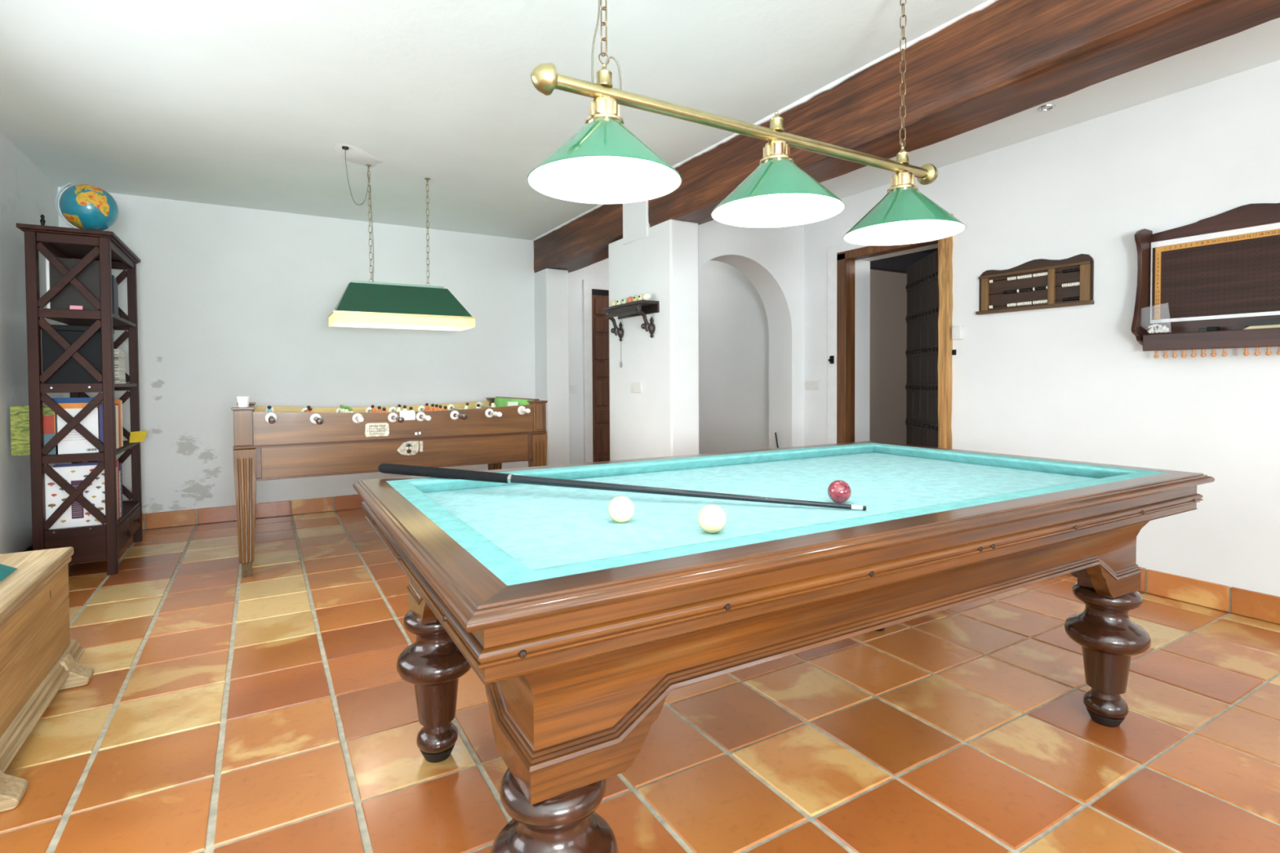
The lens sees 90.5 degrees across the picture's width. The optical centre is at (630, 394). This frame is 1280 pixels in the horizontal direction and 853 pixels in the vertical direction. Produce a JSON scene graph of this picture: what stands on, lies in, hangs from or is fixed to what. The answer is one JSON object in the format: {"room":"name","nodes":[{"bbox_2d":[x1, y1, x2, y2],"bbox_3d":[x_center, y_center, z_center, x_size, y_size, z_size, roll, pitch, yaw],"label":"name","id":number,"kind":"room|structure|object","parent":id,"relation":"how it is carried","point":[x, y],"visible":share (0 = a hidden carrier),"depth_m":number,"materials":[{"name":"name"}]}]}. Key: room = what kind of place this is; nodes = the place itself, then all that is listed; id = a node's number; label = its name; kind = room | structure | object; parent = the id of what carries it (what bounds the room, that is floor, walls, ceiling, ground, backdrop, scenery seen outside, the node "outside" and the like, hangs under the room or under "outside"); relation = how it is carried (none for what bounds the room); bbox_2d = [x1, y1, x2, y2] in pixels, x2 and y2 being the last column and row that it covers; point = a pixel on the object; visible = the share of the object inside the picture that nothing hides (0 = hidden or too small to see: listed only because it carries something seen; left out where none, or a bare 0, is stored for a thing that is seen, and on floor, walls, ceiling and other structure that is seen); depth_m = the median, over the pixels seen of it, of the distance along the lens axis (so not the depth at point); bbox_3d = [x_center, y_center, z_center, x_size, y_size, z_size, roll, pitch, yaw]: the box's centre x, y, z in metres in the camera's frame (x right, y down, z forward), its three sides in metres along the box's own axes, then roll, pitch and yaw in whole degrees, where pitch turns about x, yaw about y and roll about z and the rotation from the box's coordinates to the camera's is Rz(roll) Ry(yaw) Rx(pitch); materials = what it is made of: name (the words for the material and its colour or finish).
{"room":"games hall","nodes":[
{"label":"games hall","id":0,"kind":"room"},
{"bbox_2d":[0,131,64,554],"bbox_3d":[-1.817,-0.141,0.602,0.200,2.380,8.472,-1,1,-30],"label":"wall","id":1,"kind":"structure","parent":0,"point":[27,193],"depth_m":3.49,"materials":[{"name":"grey paint"}]},
{"bbox_2d":[9,404,53,455],"bbox_3d":[-3.185,0.192,3.395,0.187,0.262,0.025,-1,1,-30],"label":"poster","id":2,"kind":"object","parent":1,"relation":"attached to","point":[20,415],"visible":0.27,"depth_m":3.36,"materials":[{"name":"green paper"}]},
{"bbox_2d":[57,186,608,513],"bbox_3d":[-1.800,-0.252,5.627,5.286,2.380,0.200,-1,1,-30],"label":"wall","id":3,"kind":"structure","parent":0,"point":[233,302],"depth_m":4.99,"materials":[{"name":"white paint"}]},
{"bbox_2d":[142,493,364,529],"bbox_3d":[-2.373,0.892,5.190,3.420,0.119,0.015,-1,1,-30],"label":"baseboard","id":4,"kind":"structure","parent":3,"relation":"attached to","point":[224,513],"depth_m":4.89,"materials":[{"name":"orange tile"}]},
{"bbox_2d":[569,385,577,393],"bbox_3d":[-0.555,-0.048,6.232,0.075,0.075,0.012,-1,1,-30],"label":"light switch","id":5,"kind":"object","parent":3,"relation":"attached to","point":[573,388],"visible":1,"depth_m":6.22,"materials":[{"name":"white plastic"}]},
{"bbox_2d":[582,279,609,462],"bbox_3d":[-0.053,-0.114,6.507,0.923,2.045,0.041,-1,1,-30],"label":"door","id":6,"kind":"structure","parent":3,"relation":"in","point":[595,293],"depth_m":6.33,"materials":[{"name":"brown wood"}]},
{"bbox_2d":[532,0,998,240],"bbox_3d":[1.224,-1.385,2.336,0.060,0.026,8.450,-1,1,-30],"label":"trim","id":7,"kind":"structure","parent":3,"relation":"attached to","point":[985,4],"depth_m":2.87,"materials":[{"name":"white paint"}]},
{"bbox_2d":[534,218,699,465],"bbox_3d":[-0.225,-0.096,5.089,0.223,2.072,2.320,-1,1,-30],"label":"wall","id":8,"kind":"structure","parent":0,"point":[662,420],"depth_m":4.32,"materials":[{"name":"white paint"}]},
{"bbox_2d":[603,299,659,342],"bbox_3d":[-0.001,-0.491,4.335,0.149,0.239,0.532,-1,1,-30],"label":"wall shelf","id":9,"kind":"object","parent":8,"relation":"attached to","point":[642,308],"visible":1,"depth_m":4.23,"materials":[{"name":"brown wood"}]},
{"bbox_2d":[610,300,616,306],"bbox_3d":[-0.110,-0.643,4.533,0.057,0.057,0.057,-1,1,-30],"label":"ball","id":10,"kind":"object","parent":9,"relation":"on","point":[613,302],"visible":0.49,"depth_m":4.51,"materials":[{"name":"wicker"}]},
{"bbox_2d":[615,298,622,305],"bbox_3d":[-0.073,-0.642,4.468,0.059,0.057,0.057,-1,1,-30],"label":"mug","id":11,"kind":"object","parent":9,"relation":"on","point":[618,301],"visible":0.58,"depth_m":4.45,"materials":[{"name":"white ceramic"}]},
{"bbox_2d":[621,297,626,303],"bbox_3d":[-0.035,-0.640,4.402,0.059,0.057,0.057,-1,1,-30],"label":"mug","id":12,"kind":"object","parent":9,"relation":"on","point":[624,300],"visible":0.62,"depth_m":4.38,"materials":[{"name":"white ceramic"}]},
{"bbox_2d":[626,296,632,302],"bbox_3d":[0.006,-0.639,4.334,0.057,0.057,0.057,-1,1,-30],"label":"ball","id":13,"kind":"object","parent":9,"relation":"on","point":[629,299],"visible":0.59,"depth_m":4.31,"materials":[{"name":"plastic"}]},
{"bbox_2d":[632,295,638,302],"bbox_3d":[0.042,-0.638,4.269,0.059,0.057,0.057,-1,1,-30],"label":"ball","id":14,"kind":"object","parent":9,"relation":"on","point":[635,297],"visible":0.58,"depth_m":4.25,"materials":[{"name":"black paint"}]},
{"bbox_2d":[637,293,643,300],"bbox_3d":[0.076,-0.637,4.212,0.059,0.057,0.057,-1,1,-30],"label":"ball","id":15,"kind":"object","parent":9,"relation":"on","point":[640,296],"visible":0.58,"depth_m":4.19,"materials":[{"name":"beige plastic"}]},
{"bbox_2d":[642,293,651,300],"bbox_3d":[0.110,-0.636,4.155,0.057,0.057,0.057,-1,1,-30],"label":"ball","id":16,"kind":"object","parent":9,"relation":"on","point":[646,296],"visible":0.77,"depth_m":4.13,"materials":[{"name":"white plastic"}]},
{"bbox_2d":[622,200,649,244],"bbox_3d":[0.041,-1.242,4.381,0.032,0.368,0.330,-1,1,-30],"label":"trim","id":17,"kind":"structure","parent":8,"relation":"attached to","point":[636,224],"depth_m":4.36,"materials":[{"name":"white paint"}]},
{"bbox_2d":[631,382,641,392],"bbox_3d":[0.041,-0.048,4.398,0.012,0.075,0.140,-1,1,-30],"label":"light switch","id":18,"kind":"object","parent":8,"relation":"attached to","point":[636,387],"visible":1,"depth_m":4.38,"materials":[{"name":"white plastic"}]},
{"bbox_2d":[533,0,1279,272],"bbox_3d":[1.345,-1.241,2.422,0.316,0.338,8.472,-1,1,-30],"label":"beam","id":19,"kind":"structure","parent":8,"relation":"attached to","point":[1002,60],"depth_m":2.39,"materials":[{"name":"brown wood"}]},
{"bbox_2d":[0,507,1279,852],"bbox_3d":[1.935,1.038,2.808,9.065,0.120,9.072,-1,1,-30],"label":"floor","id":20,"kind":"structure","parent":0,"point":[271,710],"depth_m":1.88,"materials":[{"name":"orange tile"}]},
{"bbox_2d":[0,546,93,812],"bbox_3d":[-1.980,0.800,1.761,0.604,0.448,1.110,-1,1,-30],"label":"wooden chest","id":21,"kind":"object","parent":20,"relation":"on","point":[38,656],"visible":1,"depth_m":1.95,"materials":[{"name":"brown wood"}]},
{"bbox_2d":[0,564,17,582],"bbox_3d":[-2.020,0.538,1.773,0.335,0.075,0.480,-1,1,-30],"label":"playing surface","id":22,"kind":"object","parent":21,"relation":"on","point":[5,571],"visible":1,"depth_m":2.00,"materials":[{"name":"teal fabric"}]},
{"bbox_2d":[16,222,142,575],"bbox_3d":[-3.194,0.050,3.760,0.400,1.874,0.914,-1,1,-30],"label":"bookcase","id":23,"kind":"object","parent":20,"relation":"on","point":[95,543],"visible":0.89,"depth_m":3.43,"materials":[{"name":"brown wood"}]},
{"bbox_2d":[40,214,45,225],"bbox_3d":[-3.096,-0.913,3.342,0.028,0.069,0.027,-1,1,-30],"label":"figurine","id":24,"kind":"object","parent":23,"relation":"on","point":[42,220],"visible":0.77,"depth_m":3.34,"materials":[{"name":"black metal"}]},
{"bbox_2d":[43,415,54,445],"bbox_3d":[-3.131,0.220,3.391,0.112,0.205,0.020,-1,1,-30],"label":"book","id":25,"kind":"object","parent":23,"relation":"on","point":[48,421],"visible":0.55,"depth_m":3.39,"materials":[{"name":"red paper"}]},
{"bbox_2d":[44,433,57,454],"bbox_3d":[-3.092,0.268,3.388,0.055,0.110,0.018,-1,1,-30],"label":"book","id":26,"kind":"object","parent":23,"relation":"on","point":[47,437],"visible":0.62,"depth_m":3.38,"materials":[{"name":"teal paper"}]},
{"bbox_2d":[45,257,100,310],"bbox_3d":[-3.010,-0.590,3.441,0.234,0.290,0.019,-1,1,-30],"label":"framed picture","id":27,"kind":"object","parent":23,"relation":"on","point":[89,277],"visible":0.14,"depth_m":3.43,"materials":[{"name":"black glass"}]},
{"bbox_2d":[44,465,105,529],"bbox_3d":[-2.996,0.558,3.443,0.266,0.334,0.012,-1,1,-30],"label":"book","id":28,"kind":"object","parent":23,"relation":"on","point":[76,515],"visible":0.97,"depth_m":3.43,"materials":[{"name":"white paper"}]},
{"bbox_2d":[47,482,55,486],"bbox_3d":[-3.088,0.483,3.384,0.032,0.022,0.003,-1,1,-30],"label":"picture","id":29,"kind":"object","parent":28,"relation":"attached to","point":[49,484],"depth_m":3.38},
{"bbox_2d":[47,503,56,508],"bbox_3d":[-3.088,0.598,3.386,0.034,0.024,0.003,-1,1,-30],"label":"picture","id":30,"kind":"object","parent":28,"relation":"attached to","point":[49,505],"depth_m":3.39},
{"bbox_2d":[53,462,99,467],"bbox_3d":[-3.022,0.552,3.470,0.190,0.345,0.040,-1,1,-30],"label":"book","id":31,"kind":"object","parent":23,"relation":"on","point":[91,463],"visible":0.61,"depth_m":3.46,"materials":[{"name":"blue paper"}]},
{"bbox_2d":[70,305,82,309],"bbox_3d":[-2.960,-0.463,3.389,0.052,0.019,0.003,-1,1,-30],"label":"label","id":32,"kind":"object","parent":23,"relation":"attached to","point":[72,307],"visible":1,"depth_m":3.39,"materials":[{"name":"pink paper"}]},
{"bbox_2d":[54,408,98,454],"bbox_3d":[-2.996,0.200,3.437,0.178,0.243,0.009,-1,1,-30],"label":"book","id":33,"kind":"object","parent":23,"relation":"on","point":[73,442],"visible":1,"depth_m":3.44,"materials":[{"name":"white paper"}]},
{"bbox_2d":[62,429,86,440],"bbox_3d":[-2.993,0.220,3.435,0.125,0.058,0.001,-1,1,-30],"label":"print","id":34,"kind":"object","parent":33,"relation":"attached to","point":[73,435],"depth_m":3.43},
{"bbox_2d":[53,402,99,452],"bbox_3d":[-3.010,0.185,3.451,0.182,0.272,0.023,-1,1,-30],"label":"book","id":35,"kind":"object","parent":23,"relation":"on","point":[64,406],"visible":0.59,"depth_m":3.43,"materials":[{"name":"orange paper"}]},
{"bbox_2d":[52,397,102,438],"bbox_3d":[-3.057,0.170,3.509,0.210,0.300,0.035,-1,1,-30],"label":"book","id":36,"kind":"object","parent":23,"relation":"on","point":[58,400],"visible":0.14,"depth_m":3.49,"materials":[{"name":"blue paper"}]},
{"bbox_2d":[40,324,114,383],"bbox_3d":[-3.059,-0.215,3.524,0.271,0.317,0.231,-1,1,-30],"label":"storage box","id":37,"kind":"object","parent":23,"relation":"on","point":[71,371],"visible":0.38,"depth_m":3.42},
{"bbox_2d":[58,183,119,230],"bbox_3d":[-3.035,-1.029,3.561,0.258,0.290,0.256,0,1,2],"label":"globe","id":38,"kind":"object","parent":23,"relation":"on","point":[84,206],"visible":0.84,"depth_m":3.48,"materials":[{"name":"teal plastic"}]},
{"bbox_2d":[78,460,119,518],"bbox_3d":[-3.037,0.554,3.624,0.178,0.335,0.045,-1,1,-30],"label":"book","id":39,"kind":"object","parent":23,"relation":"on","point":[117,461],"visible":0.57,"depth_m":3.66,"materials":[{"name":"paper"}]},
{"bbox_2d":[98,404,103,452],"bbox_3d":[-2.943,0.187,3.550,0.018,0.262,0.150,-1,1,-30],"label":"book","id":40,"kind":"object","parent":23,"relation":"on","point":[100,406],"visible":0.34,"depth_m":3.48,"materials":[{"name":"blue paper"}]},
{"bbox_2d":[102,404,120,448],"bbox_3d":[-3.075,0.187,3.678,0.178,0.258,0.040,-1,1,-30],"label":"book","id":41,"kind":"object","parent":23,"relation":"on","point":[102,404],"visible":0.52,"depth_m":3.72,"materials":[{"name":"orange paper"}]},
{"bbox_2d":[102,399,121,447],"bbox_3d":[-3.096,0.175,3.714,0.178,0.282,0.040,-1,1,-30],"label":"book","id":42,"kind":"object","parent":23,"relation":"on","point":[117,401],"visible":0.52,"depth_m":3.75,"materials":[{"name":"orange paper"}]},
{"bbox_2d":[111,275,115,315],"bbox_3d":[-3.102,-0.573,3.686,0.165,0.245,0.040,-1,1,-30],"label":"book","id":43,"kind":"object","parent":23,"relation":"on","point":[113,276],"visible":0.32,"depth_m":3.71,"materials":[{"name":"blue paper"}]},
{"bbox_2d":[115,408,116,448],"bbox_3d":[-2.921,0.187,3.562,0.028,0.262,0.150,-1,1,-30],"label":"book","id":44,"kind":"object","parent":23,"relation":"on","point":[115,409],"visible":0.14,"depth_m":3.63,"materials":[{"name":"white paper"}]},
{"bbox_2d":[115,278,117,315],"bbox_3d":[-3.124,-0.568,3.725,0.165,0.235,0.040,-1,1,-30],"label":"book","id":45,"kind":"object","parent":23,"relation":"on","point":[115,278],"visible":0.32,"depth_m":3.77,"materials":[{"name":"white paper"}]},
{"bbox_2d":[113,348,120,383],"bbox_3d":[-3.128,-0.163,3.724,0.205,0.205,0.048,-1,1,-30],"label":"book","id":46,"kind":"object","parent":23,"relation":"on","point":[117,352],"visible":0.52,"depth_m":3.75,"materials":[{"name":"white paper"}]},
{"bbox_2d":[115,404,119,448],"bbox_3d":[-3.054,0.192,3.642,0.178,0.250,0.040,-1,1,-30],"label":"book","id":47,"kind":"object","parent":23,"relation":"on","point":[116,406],"visible":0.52,"depth_m":3.67,"materials":[{"name":"white paper"}]},
{"bbox_2d":[115,466,118,519],"bbox_3d":[-3.013,0.572,3.583,0.178,0.300,0.045,-1,1,-30],"label":"book","id":48,"kind":"object","parent":23,"relation":"on","point":[116,467],"visible":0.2,"depth_m":3.64,"materials":[{"name":"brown paper"}]},
{"bbox_2d":[116,282,118,315],"bbox_3d":[-3.147,-0.559,3.764,0.165,0.215,0.040,-1,1,-30],"label":"book","id":49,"kind":"object","parent":23,"relation":"on","point":[117,282],"visible":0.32,"depth_m":3.80,"materials":[{"name":"paper"}]},
{"bbox_2d":[119,470,121,517],"bbox_3d":[-3.061,0.586,3.666,0.178,0.270,0.045,-1,1,-30],"label":"book","id":50,"kind":"object","parent":23,"relation":"on","point":[119,470],"visible":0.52,"depth_m":3.71,"materials":[{"name":"white paper"}]},
{"bbox_2d":[118,462,123,515],"bbox_3d":[-3.085,0.565,3.707,0.178,0.310,0.045,-1,1,-30],"label":"book","id":51,"kind":"object","parent":23,"relation":"on","point":[119,464],"visible":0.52,"depth_m":3.75,"materials":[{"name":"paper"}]},
{"bbox_2d":[120,350,122,383],"bbox_3d":[-3.154,-0.162,3.769,0.205,0.201,0.048,-1,1,-30],"label":"binder","id":52,"kind":"object","parent":23,"relation":"on","point":[120,350],"visible":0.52,"depth_m":3.82,"materials":[{"name":"white paper"}]},
{"bbox_2d":[120,400,123,446],"bbox_3d":[-3.117,0.177,3.750,0.178,0.275,0.040,-1,1,-30],"label":"book","id":53,"kind":"object","parent":23,"relation":"on","point":[121,401],"visible":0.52,"depth_m":3.79,"materials":[{"name":"white paper"}]},
{"bbox_2d":[121,351,124,383],"bbox_3d":[-3.180,-0.161,3.814,0.205,0.197,0.048,-1,1,-30],"label":"binder","id":54,"kind":"object","parent":23,"relation":"on","point":[122,351],"visible":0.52,"depth_m":3.86,"materials":[{"name":"white paper"}]},
{"bbox_2d":[123,351,125,383],"bbox_3d":[-3.206,-0.160,3.859,0.205,0.193,0.048,-1,1,-30],"label":"binder","id":55,"kind":"object","parent":23,"relation":"on","point":[123,352],"visible":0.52,"depth_m":3.91,"materials":[{"name":"white paper"}]},
{"bbox_2d":[128,430,147,443],"bbox_3d":[-3.150,0.273,4.063,0.018,0.070,0.118,0,1,10],"label":"leaflet","id":56,"kind":"object","parent":23,"relation":"on","point":[139,436],"visible":1,"depth_m":4.06,"materials":[{"name":"yellow paper"}]},
{"bbox_2d":[231,396,547,577],"bbox_3d":[-1.527,0.506,4.155,1.798,0.926,1.340,-1,1,-30],"label":"foosball table","id":57,"kind":"object","parent":20,"relation":"on","point":[271,442],"visible":0.95,"depth_m":3.74,"materials":[{"name":"brown wood"}]},
{"bbox_2d":[236,396,249,407],"bbox_3d":[-2.086,0.042,3.420,0.063,0.058,0.063,-1,1,-30],"label":"paper cup","id":58,"kind":"object","parent":57,"relation":"on","point":[243,402],"visible":0.98,"depth_m":3.40,"materials":[{"name":"white paper"}]},
{"bbox_2d":[400,410,415,420],"bbox_3d":[-1.339,0.128,3.817,0.090,0.058,0.002,-1,1,-30],"label":"paper sheet","id":59,"kind":"object","parent":57,"relation":"attached to","point":[406,415],"visible":0.88,"depth_m":3.82,"materials":[{"name":"white paper"}]},
{"bbox_2d":[507,401,518,405],"bbox_3d":[-0.851,0.105,4.610,0.004,0.100,0.220,-1,1,-30],"label":"paper note","id":60,"kind":"object","parent":57,"relation":"attached to","point":[509,403],"visible":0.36,"depth_m":4.60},
{"bbox_2d":[352,440,1214,852],"bbox_3d":[0.454,0.624,1.850,2.189,0.768,1.225,-1,1,-30],"label":"table","id":61,"kind":"object","parent":20,"relation":"on","point":[578,624],"visible":1,"depth_m":1.26,"materials":[{"name":"brown wood"}]},
{"bbox_2d":[385,480,530,586],"bbox_3d":[-0.407,0.274,1.355,0.058,0.038,1.069,-1,1,-30],"label":"cushion","id":62,"kind":"object","parent":61,"relation":"on","point":[498,566],"depth_m":1.13,"materials":[{"name":"teal fabric"}]},
{"bbox_2d":[608,496,634,522],"bbox_3d":[-0.020,0.260,1.431,0.059,0.059,0.059,-1,1,-30],"label":"ball","id":63,"kind":"object","parent":61,"relation":"on","point":[620,508],"visible":1,"depth_m":1.41,"materials":[{"name":"beige plastic"}]},
{"bbox_2d":[377,463,866,510],"bbox_3d":[-0.090,0.245,1.720,1.374,0.075,0.030,0,1,16],"label":"stick","id":64,"kind":"object","parent":61,"relation":"on","point":[392,468],"visible":1,"depth_m":1.73,"materials":[{"name":"black wood"}]},
{"bbox_2d":[387,442,874,492],"bbox_3d":[0.202,0.250,2.281,2.033,0.038,0.058,-1,1,-30],"label":"cushion","id":65,"kind":"object","parent":61,"relation":"on","point":[655,466],"depth_m":2.19,"materials":[{"name":"teal fabric"}]},
{"bbox_2d":[697,504,726,533],"bbox_3d":[0.172,0.261,1.327,0.059,0.059,0.059,-1,1,-30],"label":"ball","id":66,"kind":"object","parent":61,"relation":"on","point":[712,518],"visible":1,"depth_m":1.31,"materials":[{"name":"beige plastic"}]},
{"bbox_2d":[509,471,1166,585],"bbox_3d":[0.701,0.267,1.403,2.033,0.038,0.058,-1,1,-30],"label":"cushion","id":67,"kind":"object","parent":61,"relation":"on","point":[522,575],"depth_m":1.15,"materials":[{"name":"teal fabric"}]},
{"bbox_2d":[827,480,851,502],"bbox_3d":[0.541,0.252,1.639,0.059,0.059,0.059,-1,1,-30],"label":"ball","id":68,"kind":"object","parent":61,"relation":"on","point":[838,491],"visible":1,"depth_m":1.62,"materials":[{"name":"red plastic"}]},
{"bbox_2d":[871,442,1165,478],"bbox_3d":[1.310,0.243,2.329,0.058,0.038,1.069,-1,1,-30],"label":"cushion","id":69,"kind":"object","parent":61,"relation":"on","point":[1065,468],"depth_m":2.25,"materials":[{"name":"teal fabric"}]},
{"bbox_2d":[0,0,1279,253],"bbox_3d":[1.877,-1.460,2.728,8.965,0.120,9.072,-1,1,-30],"label":"ceiling","id":70,"kind":"structure","parent":0,"point":[246,104],"depth_m":2.87,"materials":[{"name":"paint"}]},
{"bbox_2d":[334,143,382,166],"bbox_3d":[-1.612,-1.401,3.732,0.211,0.006,0.403,0,1,16],"label":"trim","id":71,"kind":"structure","parent":70,"relation":"attached to","point":[353,154],"depth_m":3.72,"materials":[{"name":"white paint"}]},
{"bbox_2d":[328,146,475,330],"bbox_3d":[-1.413,-0.920,3.972,0.838,0.984,0.502,-1,1,-30],"label":"pendant lamp","id":72,"kind":"object","parent":70,"relation":"hanging from","point":[362,304],"visible":1,"depth_m":3.94,"materials":[{"name":"green metal"}]},
{"bbox_2d":[526,0,966,245],"bbox_3d":[0.418,-0.947,1.811,1.490,0.850,0.374,-1,1,-30],"label":"pendant lamp","id":73,"kind":"object","parent":70,"relation":"hanging from","point":[603,162],"visible":1,"depth_m":1.70,"materials":[{"name":"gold metal"}]},
{"bbox_2d":[1038,104,1055,111],"bbox_3d":[2.048,-1.407,3.116,0.072,0.024,0.072,-1,1,-30],"label":"recessed light","id":74,"kind":"object","parent":70,"relation":"in","point":[1053,106],"visible":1,"depth_m":3.11,"materials":[{"name":"silver metal"}]},
{"bbox_2d":[698,219,804,448],"bbox_3d":[0.776,-0.250,4.822,1.243,2.380,0.260,-1,1,-30],"label":"wall","id":75,"kind":"structure","parent":0,"point":[772,259],"depth_m":4.97,"materials":[{"name":"white paint"}]},
{"bbox_2d":[774,432,778,448],"bbox_3d":[1.201,0.622,5.068,0.018,0.621,0.142,-1,1,-25],"label":"cable","id":76,"kind":"object","parent":75,"relation":"attached to","point":[775,433],"visible":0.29,"depth_m":5.10,"materials":[{"name":"black plastic"}]},
{"bbox_2d":[869,269,906,444],"bbox_3d":[3.584,-0.336,5.263,3.500,2.500,3.700,-1,1,-30],"label":"wall","id":77,"kind":"structure","parent":0,"point":[888,294],"depth_m":6.82,"materials":[{"name":"beige paint"}]},
{"bbox_2d":[870,251,929,273],"bbox_3d":[2.685,-1.422,6.675,3.400,0.220,0.120,-1,1,-30],"label":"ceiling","id":78,"kind":"structure","parent":77,"relation":"attached to","point":[899,264],"depth_m":6.71,"materials":[{"name":"wood"}]},
{"bbox_2d":[698,59,1279,596],"bbox_3d":[2.664,-0.223,3.093,0.280,2.380,8.672,-1,1,-30],"label":"wall","id":79,"kind":"structure","parent":0,"point":[1071,383],"depth_m":3.26,"materials":[{"name":"white paint"}]},
{"bbox_2d":[805,380,820,390],"bbox_3d":[1.423,-0.070,4.939,0.012,0.074,0.150,-1,1,-30],"label":"light switch","id":80,"kind":"object","parent":79,"relation":"attached to","point":[810,384],"visible":1,"depth_m":4.93,"materials":[{"name":"white plastic"}]},
{"bbox_2d":[826,213,953,448],"bbox_3d":[1.994,-0.093,4.509,0.628,2.066,1.022,-1,1,-30],"label":"door","id":81,"kind":"structure","parent":79,"relation":"in","point":[929,286],"depth_m":4.59,"materials":[{"name":"brown wood"}]},
{"bbox_2d":[828,355,834,364],"bbox_3d":[1.505,-0.257,4.760,0.028,0.063,0.044,-1,1,-30],"label":"iron latch","id":82,"kind":"object","parent":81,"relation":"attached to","point":[831,360],"visible":1,"depth_m":4.75,"materials":[{"name":"black metal"}]},
{"bbox_2d":[951,349,955,355],"bbox_3d":[2.010,-0.259,3.931,0.006,0.033,0.024,-1,1,-30],"label":"strike plate","id":83,"kind":"object","parent":79,"relation":"attached to","point":[953,351],"visible":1,"depth_m":3.93,"materials":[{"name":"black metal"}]},
{"bbox_2d":[951,325,963,339],"bbox_3d":[2.012,-0.377,3.898,0.032,0.084,0.060,-1,1,-30],"label":"thermostat","id":84,"kind":"object","parent":79,"relation":"attached to","point":[957,331],"visible":1,"depth_m":3.88,"materials":[{"name":"white plastic"}]},
{"bbox_2d":[975,253,1093,315],"bbox_3d":[2.224,-0.606,3.519,0.038,0.277,0.606,-1,1,-30],"label":"scoreboard","id":85,"kind":"object","parent":79,"relation":"attached to","point":[1039,283],"visible":1,"depth_m":3.48,"materials":[{"name":"brown wood"}]},
{"bbox_2d":[1068,567,1279,624],"bbox_3d":[2.737,0.916,2.710,0.015,0.119,2.900,-1,1,-30],"label":"baseboard","id":86,"kind":"structure","parent":79,"relation":"attached to","point":[1260,606],"depth_m":2.87,"materials":[{"name":"orange tile"}]},
{"bbox_2d":[1131,202,1279,358],"bbox_3d":[2.753,-0.489,2.485,0.167,0.662,1.264,-1,1,-30],"label":"rack","id":87,"kind":"object","parent":79,"relation":"attached to","point":[1222,270],"visible":1,"depth_m":2.84,"materials":[{"name":"brown wood"}]},
{"bbox_2d":[1147,324,1168,333],"bbox_3d":[2.437,-0.352,2.956,0.034,0.137,0.132,-1,1,-30],"label":"plastic bag","id":88,"kind":"object","parent":87,"relation":"hanging from","point":[1161,329],"visible":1,"depth_m":2.94,"materials":[{"name":"white plastic"}]},
{"bbox_2d":[1199,326,1220,332],"bbox_3d":[2.583,-0.264,2.827,0.052,0.070,0.061,-1,1,-30],"label":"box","id":89,"kind":"object","parent":87,"relation":"on","point":[1208,328],"visible":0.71,"depth_m":2.81,"materials":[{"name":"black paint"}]},
{"bbox_2d":[1142,327,1279,351],"bbox_3d":[2.774,-0.233,2.502,0.092,0.077,1.228,-1,1,-30],"label":"tray","id":90,"kind":"object","parent":87,"relation":"on","point":[1225,338],"depth_m":2.79,"materials":[{"name":"brown wood"}]},
{"bbox_2d":[1243,317,1279,329],"bbox_3d":[2.712,-0.271,2.622,0.052,0.093,0.257,-1,1,-30],"label":"brush","id":91,"kind":"object","parent":87,"relation":"on","point":[1270,322],"visible":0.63,"depth_m":2.66,"materials":[{"name":"brown wood"}]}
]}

